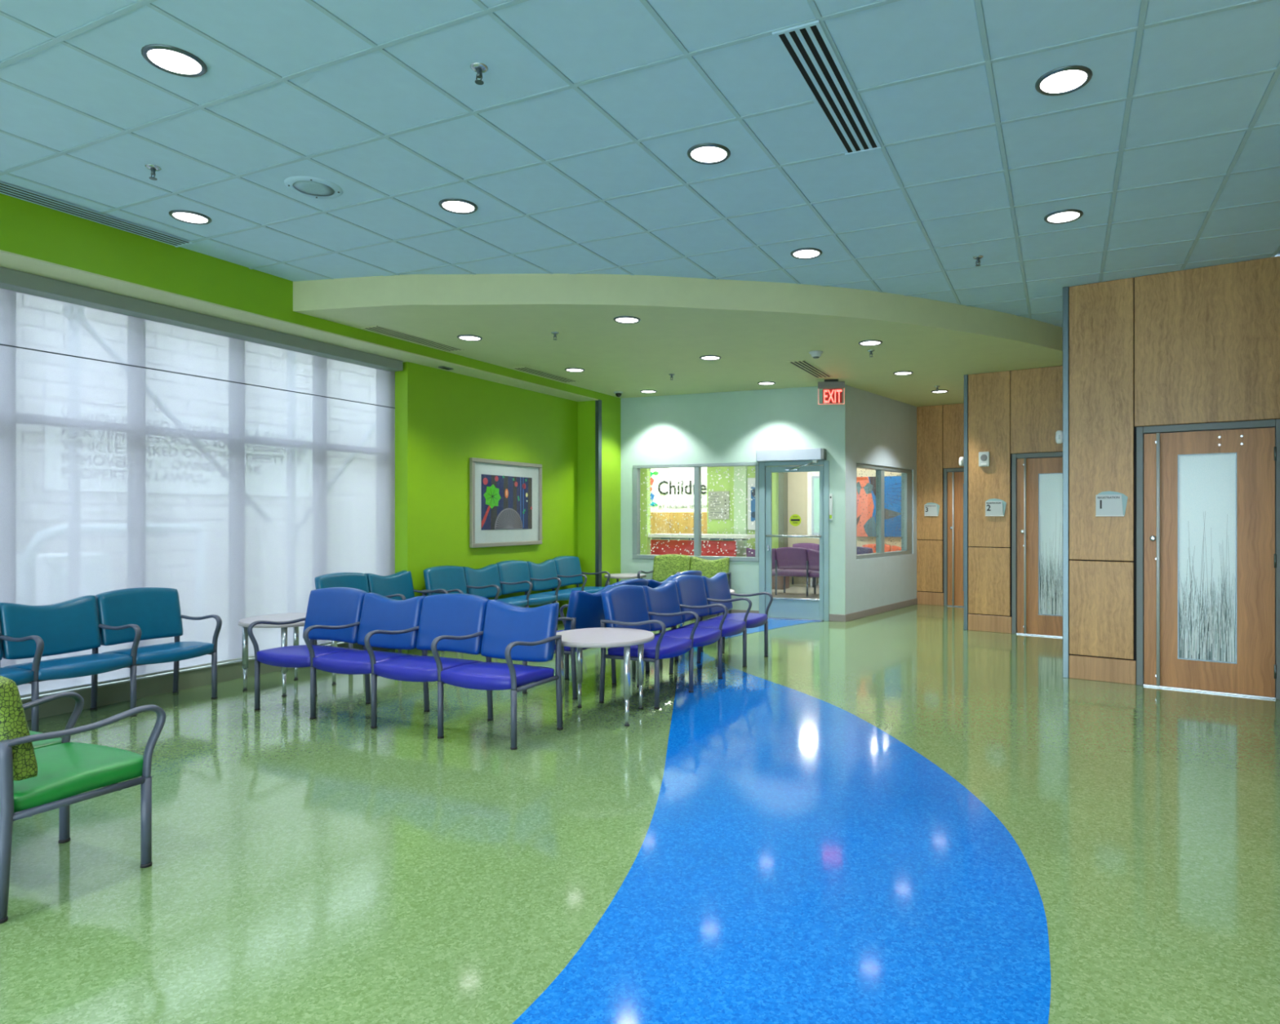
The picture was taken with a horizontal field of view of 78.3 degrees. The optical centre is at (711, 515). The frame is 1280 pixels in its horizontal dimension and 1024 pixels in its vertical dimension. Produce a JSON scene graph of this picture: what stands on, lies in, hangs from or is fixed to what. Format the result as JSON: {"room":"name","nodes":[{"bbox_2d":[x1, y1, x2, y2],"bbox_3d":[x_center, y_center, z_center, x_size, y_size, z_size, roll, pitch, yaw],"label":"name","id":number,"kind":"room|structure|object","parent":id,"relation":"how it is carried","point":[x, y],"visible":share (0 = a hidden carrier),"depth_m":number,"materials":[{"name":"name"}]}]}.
{"room":"hospital interior","nodes":[
{"label":"hospital interior","id":0,"kind":"room"},
{"bbox_2d":[0,192,620,617],"bbox_3d":[-4.728,-0.543,5.557,0.815,4.000,14.650,0,0,24],"label":"wall","id":1,"kind":"structure","parent":0,"point":[444,419],"depth_m":8.95,"materials":[{"name":"green paint"}]},
{"bbox_2d":[21,641,390,720],"bbox_3d":[-5.760,1.382,3.817,0.200,0.150,10.630,0,0,24],"label":"trim","id":2,"kind":"structure","parent":1,"relation":"attached to","point":[119,692],"depth_m":6.33,"materials":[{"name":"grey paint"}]},
{"bbox_2d":[0,249,598,401],"bbox_3d":[-4.763,-1.692,5.172,0.567,0.012,13.920,0,0,24],"label":"trim","id":3,"kind":"structure","parent":1,"relation":"attached to","point":[8,260],"depth_m":6.58,"materials":[{"name":"green paint"}]},
{"bbox_2d":[438,365,453,369],"bbox_3d":[-3.018,-1.679,8.883,0.080,0.014,0.160,0,0,24],"label":"air vent","id":4,"kind":"object","parent":1,"relation":"attached to","point":[442,366],"visible":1,"depth_m":8.86,"materials":[{"name":"grey metal"}]},
{"bbox_2d":[469,457,542,547],"bbox_3d":[-2.615,-0.158,10.056,0.048,1.090,1.390,0,0,24],"label":"framed picture","id":5,"kind":"object","parent":1,"relation":"attached to","point":[505,496],"visible":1,"depth_m":9.98,"materials":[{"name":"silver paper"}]},
{"bbox_2d":[481,474,532,529],"bbox_3d":[-2.619,-0.168,10.052,0.004,0.686,1.000,0,0,24],"label":"print","id":6,"kind":"object","parent":5,"relation":"attached to","point":[506,499],"depth_m":10.04},
{"bbox_2d":[595,399,601,586],"bbox_3d":[-1.652,-0.120,11.449,0.054,3.155,0.089,0,0,24],"label":"trim","id":7,"kind":"structure","parent":1,"relation":"attached to","point":[597,402],"depth_m":11.42,"materials":[{"name":"metal"}]},
{"bbox_2d":[0,0,1279,327],"bbox_3d":[0.478,-2.121,3.295,10.635,0.124,14.800,0,0,24],"label":"ceiling","id":8,"kind":"structure","parent":0,"point":[571,150],"depth_m":4.26,"materials":[{"name":"tile"}]},
{"bbox_2d":[0,182,194,247],"bbox_3d":[-4.639,-2.054,4.475,0.205,0.009,3.180,0,0,24],"label":"ceiling vent","id":9,"kind":"object","parent":8,"relation":"in","point":[5,188],"visible":1,"depth_m":5.34,"materials":[{"name":"metal"}]},
{"bbox_2d":[144,164,161,180],"bbox_3d":[-3.302,-2.028,4.624,0.080,0.070,0.079,0,0,24],"label":"sprinkler","id":10,"kind":"object","parent":8,"relation":"attached to","point":[153,168],"visible":1,"depth_m":4.62,"materials":[{"name":"silver metal"}]},
{"bbox_2d":[141,44,207,77],"bbox_3d":[-2.430,-2.057,3.541,0.248,0.012,0.248,0,0,24],"label":"recessed light","id":11,"kind":"object","parent":8,"relation":"in","point":[171,60],"visible":1,"depth_m":3.53,"materials":[{"name":"glass"}]},
{"bbox_2d":[168,209,211,224],"bbox_3d":[-3.593,-2.057,5.391,0.248,0.012,0.248,0,0,24],"label":"recessed light","id":12,"kind":"object","parent":8,"relation":"in","point":[184,215],"visible":1,"depth_m":5.38,"materials":[{"name":"glass"}]},
{"bbox_2d":[284,175,342,198],"bbox_3d":[-2.495,-2.057,4.907,0.332,0.013,0.332,0,0,24],"label":"ceiling speaker","id":13,"kind":"object","parent":8,"relation":"attached to","point":[312,185],"visible":1,"depth_m":4.88,"materials":[{"name":"metal"}]},
{"bbox_2d":[293,180,334,195],"bbox_3d":[-2.495,-2.054,4.907,0.234,0.005,0.234,0,0,24],"label":"grille","id":14,"kind":"object","parent":13,"relation":"attached to","point":[319,188],"depth_m":4.90,"materials":[{"name":"white metal"}]},
{"bbox_2d":[438,198,477,213],"bbox_3d":[-1.683,-2.057,5.200,0.248,0.012,0.248,0,0,24],"label":"recessed light","id":15,"kind":"object","parent":8,"relation":"in","point":[458,206],"visible":1,"depth_m":5.19,"materials":[{"name":"glass"}]},
{"bbox_2d":[470,62,488,84],"bbox_3d":[-1.067,-2.028,3.596,0.080,0.070,0.079,0,0,24],"label":"sprinkler","id":16,"kind":"object","parent":8,"relation":"attached to","point":[480,68],"visible":1,"depth_m":3.58,"materials":[{"name":"silver metal"}]},
{"bbox_2d":[687,142,730,164],"bbox_3d":[-0.014,-2.057,4.448,0.248,0.012,0.248,0,0,24],"label":"recessed light","id":17,"kind":"object","parent":8,"relation":"in","point":[704,153],"visible":1,"depth_m":4.43,"materials":[{"name":"glass"}]},
{"bbox_2d":[790,247,822,259],"bbox_3d":[0.745,-2.057,6.135,0.248,0.012,0.248,0,0,24],"label":"recessed light","id":18,"kind":"object","parent":8,"relation":"in","point":[804,253],"visible":1,"depth_m":6.13,"materials":[{"name":"metal"}]},
{"bbox_2d":[772,19,881,155],"bbox_3d":[0.605,-2.054,3.846,0.205,0.009,1.230,0,0,24],"label":"ceiling vent","id":19,"kind":"object","parent":8,"relation":"in","point":[806,46],"visible":1,"depth_m":3.72,"materials":[{"name":"metal"}]},
{"bbox_2d":[973,254,982,266],"bbox_3d":[2.125,-2.028,6.227,0.080,0.070,0.079,0,0,24],"label":"sprinkler","id":20,"kind":"object","parent":8,"relation":"attached to","point":[977,257],"visible":1,"depth_m":6.22,"materials":[{"name":"silver metal"}]},
{"bbox_2d":[1035,65,1092,95],"bbox_3d":[1.667,-2.057,3.702,0.248,0.012,0.248,0,0,24],"label":"recessed light","id":21,"kind":"object","parent":8,"relation":"in","point":[1064,80],"visible":1,"depth_m":3.69,"materials":[{"name":"glass"}]},
{"bbox_2d":[1044,208,1083,223],"bbox_3d":[2.423,-2.057,5.380,0.248,0.012,0.248,0,0,24],"label":"recessed light","id":22,"kind":"object","parent":8,"relation":"in","point":[1066,215],"visible":1,"depth_m":5.36,"materials":[{"name":"glass"}]},
{"bbox_2d":[0,582,1279,1023],"bbox_3d":[0.212,1.479,6.924,14.100,0.056,21.200,0,0,24],"label":"floor","id":23,"kind":"structure","parent":0,"point":[332,867],"depth_m":3.59,"materials":[{"name":"green tile"}]},
{"bbox_2d":[0,675,165,923],"bbox_3d":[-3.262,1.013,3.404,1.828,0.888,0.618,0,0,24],"label":"armchair","id":24,"kind":"object","parent":23,"relation":"on","point":[40,772],"visible":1,"depth_m":3.04,"materials":[{"name":"green leather"}]},
{"bbox_2d":[0,586,222,732],"bbox_3d":[-4.662,1.013,5.236,0.618,0.888,2.423,0,0,24],"label":"seating","id":25,"kind":"object","parent":23,"relation":"on","point":[135,615],"visible":0.98,"depth_m":5.71,"materials":[{"name":"teal leather"}]},
{"bbox_2d":[238,612,337,696],"bbox_3d":[-3.571,1.161,6.632,0.760,0.591,0.760,0,0,24],"label":"side table","id":26,"kind":"object","parent":23,"relation":"on","point":[244,623],"visible":0.66,"depth_m":6.50,"materials":[{"name":"grey laminate"}]},
{"bbox_2d":[314,570,448,653],"bbox_3d":[-3.356,1.013,7.977,0.618,0.888,1.233,0,0,24],"label":"seating","id":27,"kind":"object","parent":23,"relation":"on","point":[398,585],"visible":0.3,"depth_m":8.09,"materials":[{"name":"teal leather"}]},
{"bbox_2d":[247,586,563,750],"bbox_3d":[-2.222,1.013,5.586,2.423,0.888,0.618,0,0,24],"label":"seating","id":28,"kind":"object","parent":23,"relation":"on","point":[463,623],"visible":1,"depth_m":5.54,"materials":[{"name":"blue leather"}]},
{"bbox_2d":[422,555,610,629],"bbox_3d":[-2.327,1.013,9.847,0.618,0.888,3.018,0,0,24],"label":"seating","id":29,"kind":"object","parent":23,"relation":"on","point":[508,576],"visible":0.77,"depth_m":9.75,"materials":[{"name":"teal leather"}]},
{"bbox_2d":[555,626,654,726],"bbox_3d":[-0.794,1.161,5.688,0.760,0.591,0.760,0,0,6],"label":"side table","id":30,"kind":"object","parent":23,"relation":"on","point":[606,637],"visible":0.85,"depth_m":5.57,"materials":[{"name":"grey laminate"}]},
{"bbox_2d":[522,569,703,699],"bbox_3d":[-0.827,1.013,7.403,0.618,0.888,2.423,0,0,24],"label":"seating","id":31,"kind":"object","parent":23,"relation":"on","point":[585,609],"visible":0.27,"depth_m":6.40,"materials":[{"name":"blue plastic"}]},
{"bbox_2d":[604,573,646,585],"bbox_3d":[-1.261,1.161,11.470,0.608,0.591,0.608,0,0,13],"label":"side table","id":32,"kind":"object","parent":23,"relation":"on","point":[617,575],"visible":0.41,"depth_m":11.31,"materials":[{"name":"grey laminate"}]},
{"bbox_2d":[637,554,731,616],"bbox_3d":[-0.378,1.013,11.212,1.233,0.888,0.618,0,0,21],"label":"seating","id":33,"kind":"object","parent":23,"relation":"on","point":[664,566],"visible":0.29,"depth_m":11.40,"materials":[{"name":"green fabric"}]},
{"bbox_2d":[599,572,773,709],"bbox_3d":[-0.138,1.013,7.087,0.618,0.888,2.423,0,0,24],"label":"seating","id":34,"kind":"object","parent":23,"relation":"on","point":[684,597],"visible":0.97,"depth_m":6.82,"materials":[{"name":"blue leather"}]},
{"bbox_2d":[648,533,755,555],"bbox_3d":[-0.210,0.927,16.870,2.280,1.060,0.650,0,0,24],"label":"reception desk","id":35,"kind":"object","parent":23,"relation":"on","point":[730,546],"visible":0.35,"depth_m":16.68,"materials":[{"name":"red laminate"}]},
{"bbox_2d":[648,533,755,538],"bbox_3d":[-0.210,0.434,16.870,2.280,0.075,0.650,0,0,24],"label":"countertop","id":36,"kind":"structure","parent":35,"relation":"on","point":[660,535],"depth_m":16.65,"materials":[{"name":"white plastic"}]},
{"bbox_2d":[678,588,734,627],"bbox_3d":[-0.107,1.161,9.064,0.760,0.591,0.760,0,0,1],"label":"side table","id":37,"kind":"object","parent":23,"relation":"on","point":[682,624],"visible":0.06,"depth_m":8.90,"materials":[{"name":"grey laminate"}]},
{"bbox_2d":[772,567,789,589],"bbox_3d":[1.300,1.159,15.646,0.440,0.584,0.420,0,0,24],"label":"stand","id":38,"kind":"object","parent":23,"relation":"on","point":[780,579],"visible":0.11,"depth_m":15.43,"materials":[{"name":"brown laminate"}]},
{"bbox_2d":[512,617,1050,1023],"bbox_3d":[0.390,1.455,5.911,4.072,0.001,9.900,0,0,24],"label":"floor","id":39,"kind":"structure","parent":23,"relation":"on","point":[797,861],"depth_m":3.02,"materials":[{"name":"blue tile"}]},
{"bbox_2d":[746,546,819,595],"bbox_3d":[1.559,1.013,14.449,1.828,0.888,0.618,0,0,24],"label":"seating","id":40,"kind":"object","parent":23,"relation":"on","point":[789,561],"visible":0.52,"depth_m":14.20,"materials":[{"name":"plastic"}]},
{"bbox_2d":[791,542,819,586],"bbox_3d":[2.163,1.013,16.065,1.233,0.888,0.618,0,0,24],"label":"seating","id":41,"kind":"object","parent":23,"relation":"on","point":[814,546],"visible":0.11,"depth_m":16.35,"materials":[{"name":"plastic"}]},
{"bbox_2d":[856,546,873,554],"bbox_3d":[2.790,1.013,14.662,0.638,0.888,0.618,0,0,24],"label":"seating","id":42,"kind":"object","parent":23,"relation":"on","point":[862,551],"visible":0.03,"depth_m":14.34,"materials":[{"name":"fabric"}]},
{"bbox_2d":[862,543,901,552],"bbox_3d":[3.524,1.013,15.507,1.233,0.888,0.618,0,0,24],"label":"seating","id":43,"kind":"object","parent":23,"relation":"on","point":[886,547],"visible":0.03,"depth_m":15.72,"materials":[{"name":"orange plastic"}]},
{"bbox_2d":[293,273,1062,406],"bbox_3d":[1.222,-1.942,9.518,6.790,0.281,8.840,0,0,24],"label":"ceiling","id":44,"kind":"structure","parent":0,"point":[755,327],"depth_m":7.63,"materials":[{"name":"green paint"}]},
{"bbox_2d":[360,324,464,351],"bbox_3d":[-3.017,-1.796,7.972,0.210,0.009,1.190,0,0,24],"label":"ceiling vent","id":45,"kind":"object","parent":44,"relation":"in","point":[375,328],"visible":1,"depth_m":7.92,"materials":[{"name":"metal"}]},
{"bbox_2d":[457,334,482,341],"bbox_3d":[-2.441,-1.796,7.899,0.248,0.012,0.248,0,0,24],"label":"recessed light","id":46,"kind":"object","parent":44,"relation":"in","point":[464,337],"visible":1,"depth_m":7.88,"materials":[{"name":"metal"}]},
{"bbox_2d":[511,366,578,382],"bbox_3d":[-2.110,-1.796,9.987,0.210,0.009,1.150,0,0,24],"label":"ceiling vent","id":47,"kind":"object","parent":44,"relation":"in","point":[525,369],"visible":1,"depth_m":9.95,"materials":[{"name":"white metal"}]},
{"bbox_2d":[551,331,559,340],"bbox_3d":[-1.538,-1.767,7.690,0.080,0.070,0.079,0,0,24],"label":"sprinkler","id":48,"kind":"object","parent":44,"relation":"attached to","point":[554,333],"visible":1,"depth_m":7.68,"materials":[{"name":"silver metal"}]},
{"bbox_2d":[564,367,584,372],"bbox_3d":[-1.683,-1.796,9.631,0.248,0.012,0.248,0,0,24],"label":"recessed light","id":49,"kind":"object","parent":44,"relation":"in","point":[569,369],"visible":1,"depth_m":9.61,"materials":[{"name":"metal"}]},
{"bbox_2d":[613,391,622,396],"bbox_3d":[-1.351,-1.766,11.368,0.132,0.072,0.132,0,0,24],"label":"security camera","id":50,"kind":"object","parent":44,"relation":"attached to","point":[618,393],"visible":1,"depth_m":11.33,"materials":[{"name":"white plastic"}]},
{"bbox_2d":[613,315,640,323],"bbox_3d":[-0.774,-1.796,7.170,0.248,0.012,0.248,0,0,24],"label":"recessed light","id":51,"kind":"object","parent":44,"relation":"in","point":[621,319],"visible":1,"depth_m":7.16,"materials":[{"name":"metal"}]},
{"bbox_2d":[640,389,657,393],"bbox_3d":[-0.909,-1.796,11.300,0.248,0.012,0.248,0,0,24],"label":"recessed light","id":52,"kind":"object","parent":44,"relation":"in","point":[647,391],"visible":1,"depth_m":11.30,"materials":[{"name":"metal"}]},
{"bbox_2d":[699,355,721,359],"bbox_3d":[-0.011,-1.796,8.889,0.248,0.012,0.248,0,0,24],"label":"recessed light","id":53,"kind":"object","parent":44,"relation":"in","point":[704,357],"visible":1,"depth_m":8.87,"materials":[{"name":"metal"}]},
{"bbox_2d":[757,381,775,385],"bbox_3d":[0.748,-1.796,10.598,0.248,0.012,0.248,0,0,24],"label":"recessed light","id":54,"kind":"object","parent":44,"relation":"in","point":[762,383],"visible":1,"depth_m":10.60,"materials":[{"name":"metal"}]},
{"bbox_2d":[786,360,832,377],"bbox_3d":[1.225,-1.796,9.610,0.220,0.009,1.200,0,0,24],"label":"ceiling vent","id":55,"kind":"object","parent":44,"relation":"in","point":[803,365],"visible":1,"depth_m":9.56,"materials":[{"name":"white metal"}]},
{"bbox_2d":[808,350,822,358],"bbox_3d":[1.151,-1.768,8.595,0.150,0.068,0.150,0,0,24],"label":"smoke detector","id":56,"kind":"object","parent":44,"relation":"attached to","point":[815,353],"visible":1,"depth_m":8.55,"materials":[{"name":"white plastic"}]},
{"bbox_2d":[817,378,844,404],"bbox_3d":[1.587,-1.639,10.341,0.350,0.325,0.080,0,0,7],"label":"exit sign","id":57,"kind":"object","parent":44,"relation":"hanging from","point":[833,393],"visible":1,"depth_m":10.32,"materials":[{"name":"red plastic"}]},
{"bbox_2d":[857,339,882,346],"bbox_3d":[1.654,-1.796,8.128,0.248,0.012,0.248,0,0,24],"label":"recessed light","id":58,"kind":"object","parent":44,"relation":"in","point":[868,342],"visible":1,"depth_m":8.10,"materials":[{"name":"metal"}]},
{"bbox_2d":[867,349,874,356],"bbox_3d":[1.741,-1.767,8.516,0.080,0.070,0.079,0,0,24],"label":"sprinkler","id":59,"kind":"object","parent":44,"relation":"attached to","point":[868,350],"visible":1,"depth_m":8.50,"materials":[{"name":"silver metal"}]},
{"bbox_2d":[893,370,913,375],"bbox_3d":[2.417,-1.796,9.846,0.248,0.012,0.248,0,0,24],"label":"recessed light","id":60,"kind":"object","parent":44,"relation":"in","point":[902,372],"visible":1,"depth_m":9.81,"materials":[{"name":"metal"}]},
{"bbox_2d":[930,389,948,393],"bbox_3d":[3.302,-1.796,11.301,0.248,0.012,0.248,0,0,24],"label":"recessed light","id":61,"kind":"object","parent":44,"relation":"in","point":[939,391],"visible":0.96,"depth_m":11.30,"materials":[{"name":"metal"}]},
{"bbox_2d":[650,466,706,540],"bbox_3d":[-0.806,-0.043,18.542,2.700,3.000,0.150,0,0,24],"label":"wall","id":62,"kind":"structure","parent":0,"point":[690,497],"depth_m":18.47,"materials":[{"name":"white paint"}]},
{"bbox_2d":[650,511,706,533],"bbox_3d":[-0.688,0.187,18.373,1.855,0.540,0.040,0,0,24],"label":"panel","id":63,"kind":"object","parent":62,"relation":"attached to","point":[688,522],"visible":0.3,"depth_m":18.42,"materials":[{"name":"yellow wood"}]},
{"bbox_2d":[650,471,706,507],"bbox_3d":[-0.659,-0.720,18.378,2.102,1.066,0.006,0,0,24],"label":"lobby lettering","id":64,"kind":"object","parent":62,"relation":"attached to","point":[654,472],"visible":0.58,"depth_m":18.49},
{"bbox_2d":[640,466,778,554],"bbox_3d":[-1.423,-0.043,15.529,4.350,3.000,6.650,0,0,24],"label":"wall","id":65,"kind":"structure","parent":0,"point":[714,526],"depth_m":17.10,"materials":[{"name":"green paint"}]},
{"bbox_2d":[708,490,728,519],"bbox_3d":[0.161,-0.233,17.233,0.500,0.620,0.022,0,0,24],"label":"board","id":66,"kind":"object","parent":65,"relation":"attached to","point":[725,500],"visible":0.96,"depth_m":17.22,"materials":[{"name":"white paper"}]},
{"bbox_2d":[733,466,746,556],"bbox_3d":[0.631,-0.043,17.010,0.280,3.000,0.057,0,0,24],"label":"trim","id":67,"kind":"structure","parent":65,"relation":"attached to","point":[738,484],"depth_m":16.98,"materials":[{"name":"green paint"}]},
{"bbox_2d":[747,477,755,529],"bbox_3d":[0.998,-0.258,16.849,0.460,1.130,0.036,0,0,24],"label":"picture","id":68,"kind":"object","parent":65,"relation":"attached to","point":[751,515],"visible":0.39,"depth_m":16.89},
{"bbox_2d":[751,486,755,520],"bbox_3d":[1.001,-0.253,16.832,0.320,0.740,0.004,0,0,24],"label":"print","id":69,"kind":"object","parent":68,"relation":"attached to","point":[753,493],"depth_m":16.88},
{"bbox_2d":[620,384,845,614],"bbox_3d":[0.110,-0.172,11.474,3.758,3.259,0.140,0,0,21],"label":"wall","id":70,"kind":"structure","parent":0,"point":[718,427],"depth_m":11.30,"materials":[{"name":"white paint"}]},
{"bbox_2d":[632,462,759,561],"bbox_3d":[-0.241,-0.057,11.581,2.014,1.424,0.112,0,0,21],"label":"window","id":71,"kind":"structure","parent":70,"relation":"in","point":[697,467],"depth_m":11.53,"materials":[{"name":"glass"}]},
{"bbox_2d":[755,448,829,621],"bbox_3d":[1.150,0.265,10.976,1.010,2.385,0.280,0,0,21],"label":"door","id":72,"kind":"structure","parent":70,"relation":"in","point":[788,608],"depth_m":10.96,"materials":[{"name":"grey metal"}]},
{"bbox_2d":[829,493,832,519],"bbox_3d":[1.650,-0.123,10.791,0.044,0.360,0.026,0,0,21],"label":"card reader","id":73,"kind":"object","parent":70,"relation":"attached to","point":[830,495],"visible":1,"depth_m":10.78,"materials":[{"name":"white plastic"}]},
{"bbox_2d":[787,465,901,584],"bbox_3d":[2.725,-0.043,15.059,3.600,3.000,2.600,0,0,24],"label":"wall","id":74,"kind":"structure","parent":0,"point":[799,483],"depth_m":16.66,"materials":[{"name":"paint"}]},
{"bbox_2d":[778,471,787,547],"bbox_3d":[1.533,-0.043,16.699,0.120,3.000,0.270,0,0,24],"label":"trim","id":75,"kind":"structure","parent":74,"relation":"attached to","point":[783,476],"depth_m":16.59,"materials":[{"name":"paint"}]},
{"bbox_2d":[811,475,819,534],"bbox_3d":[2.379,-0.218,16.447,0.550,1.250,0.034,0,0,24],"label":"window","id":76,"kind":"structure","parent":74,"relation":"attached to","point":[815,479],"depth_m":16.51,"materials":[{"name":"glass"}]},
{"bbox_2d":[856,475,901,537],"bbox_3d":[3.421,-0.188,15.972,1.020,1.230,0.044,0,0,24],"label":"picture","id":77,"kind":"object","parent":74,"relation":"attached to","point":[889,482],"visible":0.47,"depth_m":15.99},
{"bbox_2d":[845,385,916,613],"bbox_3d":[2.667,-0.172,12.018,0.140,3.259,3.050,0,0,36],"label":"wall","id":78,"kind":"structure","parent":0,"point":[881,430],"depth_m":11.62,"materials":[{"name":"grey paint"}]},
{"bbox_2d":[707,597,917,622],"bbox_3d":[1.167,1.407,11.625,5.376,0.100,2.049,0,0,-12],"label":"baseboard","id":79,"kind":"structure","parent":78,"relation":"attached to","point":[833,617],"depth_m":11.32,"materials":[{"name":"grey rubber"}]},
{"bbox_2d":[856,462,912,559],"bbox_3d":[2.621,-0.066,11.953,0.100,1.371,2.166,0,0,36],"label":"window","id":80,"kind":"structure","parent":78,"relation":"in","point":[906,509],"depth_m":12.14,"materials":[{"name":"metal"}]},
{"bbox_2d":[916,403,964,605],"bbox_3d":[4.045,-0.172,12.570,1.660,3.259,0.146,0,0,33],"label":"wall","id":81,"kind":"structure","parent":0,"point":[940,428],"depth_m":12.76,"materials":[{"name":"brown wood"}]},
{"bbox_2d":[924,502,939,515],"bbox_3d":[3.603,-0.106,12.762,0.251,0.222,0.022,0,0,33],"label":"room sign","id":82,"kind":"object","parent":81,"relation":"attached to","point":[931,508],"visible":1,"depth_m":12.76,"materials":[{"name":"white plastic"}]},
{"bbox_2d":[943,467,964,606],"bbox_3d":[4.216,0.346,12.412,1.027,2.222,0.206,0,0,33],"label":"door","id":83,"kind":"structure","parent":81,"relation":"in","point":[953,478],"depth_m":12.58,"materials":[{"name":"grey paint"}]},
{"bbox_2d":[959,456,964,466],"bbox_3d":[3.205,-0.697,10.008,0.068,0.117,0.071,0,0,33],"label":"sensor","id":84,"kind":"object","parent":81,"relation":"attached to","point":[961,458],"visible":1,"depth_m":9.98,"materials":[{"name":"white plastic"}]},
{"bbox_2d":[968,365,1062,633],"bbox_3d":[3.996,-0.172,9.576,1.660,3.259,0.146,0,0,33],"label":"wall","id":85,"kind":"structure","parent":0,"point":[1015,411],"depth_m":9.77,"materials":[{"name":"brown wood"}]},
{"bbox_2d":[964,374,968,630],"bbox_3d":[3.260,-0.172,9.994,0.050,3.258,0.062,0,0,33],"label":"trim","id":86,"kind":"structure","parent":85,"relation":"attached to","point":[966,376],"depth_m":9.96,"materials":[{"name":"metal"}]},
{"bbox_2d":[978,451,990,466],"bbox_3d":[3.432,-0.713,9.829,0.130,0.185,0.051,0,0,33],"label":"fire alarm","id":87,"kind":"object","parent":85,"relation":"attached to","point":[984,456],"visible":1,"depth_m":9.80,"materials":[{"name":"white plastic"}]},
{"bbox_2d":[980,453,986,461],"bbox_3d":[3.420,-0.730,9.811,0.084,0.083,0.006,0,0,33],"label":"grille","id":88,"kind":"object","parent":87,"relation":"attached to","point":[983,456],"depth_m":9.81,"materials":[{"name":"white plastic"}]},
{"bbox_2d":[985,497,1006,515],"bbox_3d":[3.554,-0.106,9.768,0.251,0.222,0.022,0,0,33],"label":"room sign","id":89,"kind":"object","parent":85,"relation":"attached to","point":[993,507],"visible":1,"depth_m":9.77,"materials":[{"name":"white plastic"}]},
{"bbox_2d":[1011,451,1062,637],"bbox_3d":[4.167,0.346,9.418,1.027,2.222,0.206,0,0,33],"label":"door","id":90,"kind":"structure","parent":85,"relation":"in","point":[1037,478],"depth_m":9.52,"materials":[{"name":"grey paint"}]},
{"bbox_2d":[1039,556,1062,615],"bbox_3d":[4.163,0.817,9.417,0.398,0.756,0.001,0,0,33],"label":"print","id":91,"kind":"object","parent":90,"relation":"on","point":[1053,584],"depth_m":9.46},
{"bbox_2d":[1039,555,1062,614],"bbox_3d":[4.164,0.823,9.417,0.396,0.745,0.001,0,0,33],"label":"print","id":92,"kind":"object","parent":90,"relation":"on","point":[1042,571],"depth_m":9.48},
{"bbox_2d":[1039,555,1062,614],"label":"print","id":93,"kind":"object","parent":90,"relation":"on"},
{"bbox_2d":[1042,523,1062,603],"bbox_3d":[4.167,0.571,9.415,0.378,1.249,0.001,0,0,33],"label":"print","id":94,"kind":"object","parent":90,"relation":"on","point":[1051,564],"depth_m":9.44},
{"bbox_2d":[1055,430,1062,443],"bbox_3d":[3.149,-0.713,7.072,0.068,0.117,0.071,0,0,33],"label":"sensor","id":95,"kind":"object","parent":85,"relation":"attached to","point":[1059,433],"visible":1,"depth_m":7.05,"materials":[{"name":"white plastic"}]},
{"bbox_2d":[1068,255,1279,684],"bbox_3d":[3.949,-0.303,6.634,1.680,3.520,0.146,0,0,33],"label":"wall","id":96,"kind":"structure","parent":0,"point":[1197,345],"depth_m":6.76,"materials":[{"name":"brown wood"}]},
{"bbox_2d":[1062,286,1069,677],"bbox_3d":[3.204,-0.302,7.058,0.050,3.519,0.062,0,0,33],"label":"trim","id":97,"kind":"structure","parent":96,"relation":"attached to","point":[1065,289],"depth_m":7.03,"materials":[{"name":"metal"}]},
{"bbox_2d":[1095,490,1127,515],"bbox_3d":[3.498,-0.106,6.832,0.251,0.222,0.022,0,0,33],"label":"room sign","id":98,"kind":"object","parent":96,"relation":"attached to","point":[1109,503],"visible":1,"depth_m":6.83,"materials":[{"name":"white plastic"}]},
{"bbox_2d":[1136,418,1279,699],"bbox_3d":[4.111,0.346,6.482,1.027,2.222,0.206,0,0,33],"label":"door","id":99,"kind":"structure","parent":96,"relation":"in","point":[1208,494],"depth_m":6.47,"materials":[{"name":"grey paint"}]},
{"bbox_2d":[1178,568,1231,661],"bbox_3d":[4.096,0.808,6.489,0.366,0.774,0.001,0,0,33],"label":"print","id":100,"kind":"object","parent":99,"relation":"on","point":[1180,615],"depth_m":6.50},
{"bbox_2d":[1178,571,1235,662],"bbox_3d":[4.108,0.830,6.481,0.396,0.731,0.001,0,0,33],"label":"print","id":101,"kind":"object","parent":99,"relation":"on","point":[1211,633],"depth_m":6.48},
{"bbox_2d":[1178,568,1235,662],"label":"print","id":102,"kind":"object","parent":99,"relation":"on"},
{"bbox_2d":[1185,511,1231,660],"bbox_3d":[4.113,0.577,6.478,0.322,1.235,0.001,0,0,33],"label":"print","id":103,"kind":"object","parent":99,"relation":"on","point":[1205,512],"depth_m":6.50},
{"bbox_3d":[-5.757,-0.201,3.874,0.140,2.993,10.465,0,0,24],"label":"window","id":104,"kind":"structure","parent":0,"visible":0},
{"bbox_2d":[0,266,402,697],"bbox_3d":[-5.552,-0.199,3.855,0.190,2.972,10.370,0,0,24],"label":"roller shade","id":105,"kind":"object","parent":104,"relation":"attached to","point":[231,466],"visible":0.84,"depth_m":6.54,"materials":[{"name":"white fabric"}]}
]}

